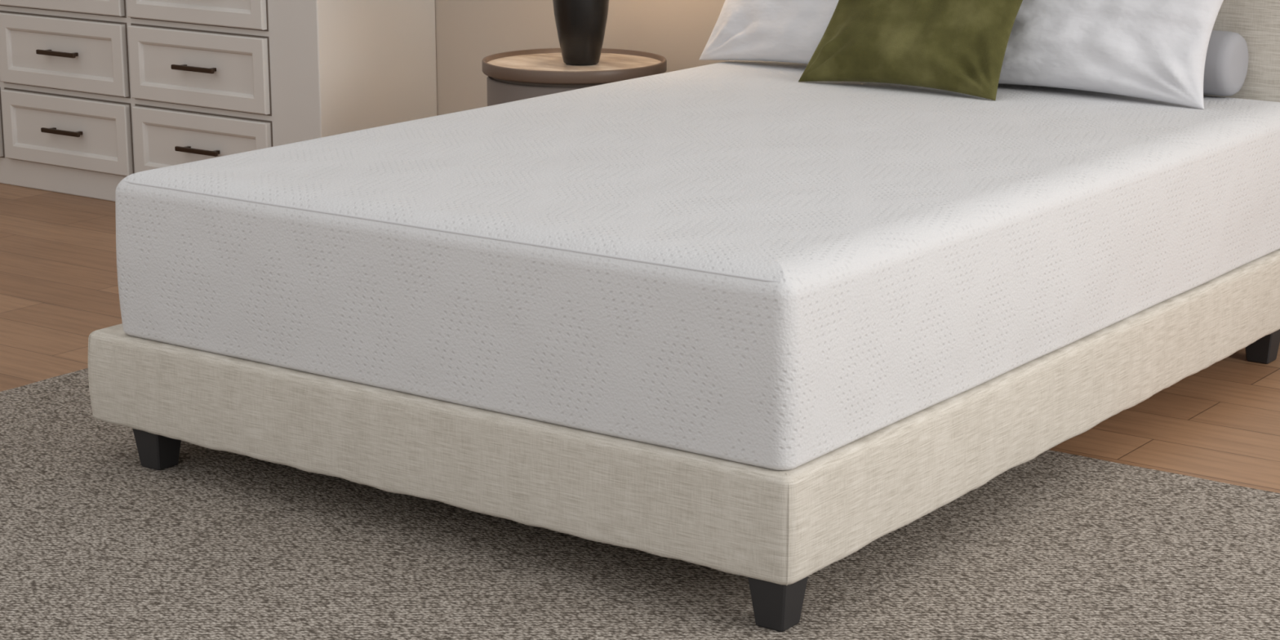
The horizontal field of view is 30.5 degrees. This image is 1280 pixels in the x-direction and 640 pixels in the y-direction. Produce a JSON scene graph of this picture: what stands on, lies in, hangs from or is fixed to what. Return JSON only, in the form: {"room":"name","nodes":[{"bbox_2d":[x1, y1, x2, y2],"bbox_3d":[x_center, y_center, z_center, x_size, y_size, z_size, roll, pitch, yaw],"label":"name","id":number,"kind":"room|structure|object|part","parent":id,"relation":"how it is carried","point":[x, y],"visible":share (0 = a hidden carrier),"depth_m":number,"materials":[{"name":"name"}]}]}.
{"room":"bedroom","nodes":[
{"label":"bedroom","id":0,"kind":"room"},
{"bbox_2d":[435,0,728,115],"bbox_3d":[1.302,-1.333,5.434,8.840,2.700,0.100,10,17,35],"label":"wall","id":1,"kind":"structure","parent":0,"point":[468,32],"depth_m":6.70,"materials":[{"name":"paint"}]},
{"bbox_2d":[0,182,1279,493],"bbox_3d":[-0.711,0.676,3.065,8.840,0.080,6.960,10,17,35],"label":"floor","id":2,"kind":"structure","parent":0,"point":[1220,422],"depth_m":5.27,"materials":[{"name":"brown wood"}]},
{"bbox_2d":[0,0,437,201],"bbox_3d":[-1.563,-0.944,7.254,2.015,1.080,0.543,10,17,35],"label":"dresser","id":3,"kind":"object","parent":2,"relation":"on","point":[95,95],"visible":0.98,"depth_m":6.86,"materials":[{"name":"white paint"}]},
{"bbox_3d":[-2.244,-0.659,7.531,0.575,0.215,0.021,10,17,35],"label":"drawer","id":4,"kind":"part","parent":3,"relation":"part of","materials":[{"name":"white paint"}]},
{"bbox_3d":[-1.767,-0.805,7.102,0.170,0.014,0.011,10,17,35],"label":"handle","id":5,"kind":"part","parent":3,"relation":"part of","materials":[{"name":"brown metal"}]},
{"bbox_3d":[-1.767,-0.572,7.159,0.170,0.014,0.011,10,17,35],"label":"handle","id":6,"kind":"part","parent":3,"relation":"part of","materials":[{"name":"brown metal"}]},
{"bbox_3d":[-1.758,-1.042,7.075,0.565,0.215,0.021,10,17,35],"label":"drawer","id":7,"kind":"part","parent":3,"relation":"part of","materials":[{"name":"white paint"}]},
{"bbox_3d":[-1.758,-0.809,7.132,0.565,0.215,0.021,10,17,35],"label":"drawer","id":8,"kind":"part","parent":3,"relation":"part of","materials":[{"name":"white paint"}]},
{"bbox_3d":[-1.758,-0.576,7.189,0.565,0.215,0.021,10,17,35],"label":"drawer","id":9,"kind":"part","parent":3,"relation":"part of","materials":[{"name":"white paint"}]},
{"bbox_3d":[-1.290,-0.723,6.766,0.170,0.014,0.011,10,17,35],"label":"handle","id":10,"kind":"part","parent":3,"relation":"part of","materials":[{"name":"brown metal"}]},
{"bbox_3d":[-1.290,-0.490,6.823,0.170,0.014,0.011,10,17,35],"label":"handle","id":11,"kind":"part","parent":3,"relation":"part of","materials":[{"name":"brown metal"}]},
{"bbox_3d":[-1.280,-0.960,6.739,0.555,0.215,0.021,10,17,35],"label":"drawer","id":12,"kind":"part","parent":3,"relation":"part of","materials":[{"name":"white paint"}]},
{"bbox_3d":[-1.280,-0.727,6.796,0.555,0.215,0.021,10,17,35],"label":"drawer","id":13,"kind":"part","parent":3,"relation":"part of","materials":[{"name":"white paint"}]},
{"bbox_3d":[-1.280,-0.493,6.853,0.555,0.215,0.021,10,17,35],"label":"drawer","id":14,"kind":"part","parent":3,"relation":"part of","materials":[{"name":"white paint"}]},
{"bbox_2d":[481,48,666,106],"bbox_3d":[-0.171,-0.414,6.197,0.482,0.551,0.482,10,17,35],"label":"nightstand","id":15,"kind":"object","parent":2,"relation":"on","point":[522,74],"visible":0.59,"depth_m":6.02,"materials":[{"name":"brown paint"}]},
{"bbox_2d":[552,0,608,65],"bbox_3d":[-0.153,-1.000,6.054,0.380,0.680,0.380,10,17,35],"label":"vase","id":16,"kind":"object","parent":15,"relation":"on","point":[580,24],"visible":1,"depth_m":6.06,"materials":[{"name":"black ceramic"}]},
{"bbox_2d":[0,368,1279,639],"bbox_3d":[-0.021,0.540,3.433,4.084,0.008,2.904,10,17,35],"label":"area rug","id":17,"kind":"object","parent":2,"relation":"on","point":[96,543],"visible":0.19,"depth_m":3.97,"materials":[{"name":"grey carpet"}]},
{"bbox_2d":[88,0,1279,631],"bbox_3d":[0.257,-0.375,4.837,1.609,1.120,2.294,10,17,35],"label":"frame","id":18,"kind":"object","parent":2,"relation":"on","point":[775,529],"visible":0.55,"depth_m":4.03,"materials":[{"name":"beige fabric"}]},
{"bbox_3d":[-0.918,0.236,4.479,0.072,0.087,0.072,10,17,35],"label":"leg","id":19,"kind":"part","parent":18,"relation":"part of","materials":[{"name":"black plastic"}]},
{"bbox_3d":[0.228,0.008,4.890,1.594,0.179,2.197,10,17,35],"label":"rail","id":20,"kind":"part","parent":18,"relation":"part of","materials":[{"name":"beige fabric"}]},
{"bbox_2d":[115,60,1279,470],"bbox_3d":[0.255,-0.230,4.819,1.509,0.315,2.181,10,17,35],"label":"mattress","id":21,"kind":"object","parent":18,"relation":"on","point":[748,262],"visible":0.91,"depth_m":4.11,"materials":[{"name":"white fabric"}]},
{"bbox_2d":[698,0,838,63],"bbox_3d":[0.472,-0.801,5.679,0.704,0.386,0.218,10,17,35],"label":"pillow","id":22,"kind":"object","parent":21,"relation":"on","point":[790,31],"visible":0.56,"depth_m":5.71,"materials":[{"name":"white fabric"}]},
{"bbox_2d":[798,0,1022,100],"bbox_3d":[0.657,-0.727,5.383,0.544,0.382,0.250,10,17,35],"label":"throw pillow","id":23,"kind":"object","parent":21,"relation":"on","point":[956,46],"visible":1,"depth_m":5.31,"materials":[{"name":"green fabric"}]},
{"bbox_2d":[998,0,1223,109],"bbox_3d":[1.012,-0.686,5.283,0.721,0.350,0.207,10,17,35],"label":"pillow","id":24,"kind":"object","parent":21,"relation":"on","point":[1155,50],"visible":0.8,"depth_m":5.18,"materials":[{"name":"white fabric"}]},
{"bbox_2d":[1203,30,1248,96],"bbox_3d":[1.043,-0.617,5.426,0.720,0.144,0.144,10,17,35],"label":"bolster pillow","id":25,"kind":"object","parent":21,"relation":"on","point":[1226,63],"visible":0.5,"depth_m":5.20,"materials":[{"name":"grey fabric"}]},
{"bbox_3d":[0.215,0.435,3.666,0.072,0.087,0.072,10,17,35],"label":"leg","id":26,"kind":"part","parent":18,"relation":"part of","materials":[{"name":"black plastic"}]},
{"bbox_3d":[0.901,-0.629,5.690,1.609,1.030,0.098,10,17,35],"label":"headboard","id":27,"kind":"part","parent":18,"relation":"part of","materials":[{"name":"beige fabric"}]},
{"bbox_3d":[1.399,0.045,5.278,0.072,0.095,0.072,10,17,35],"label":"leg","id":28,"kind":"part","parent":18,"relation":"part of","materials":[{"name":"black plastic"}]}
]}

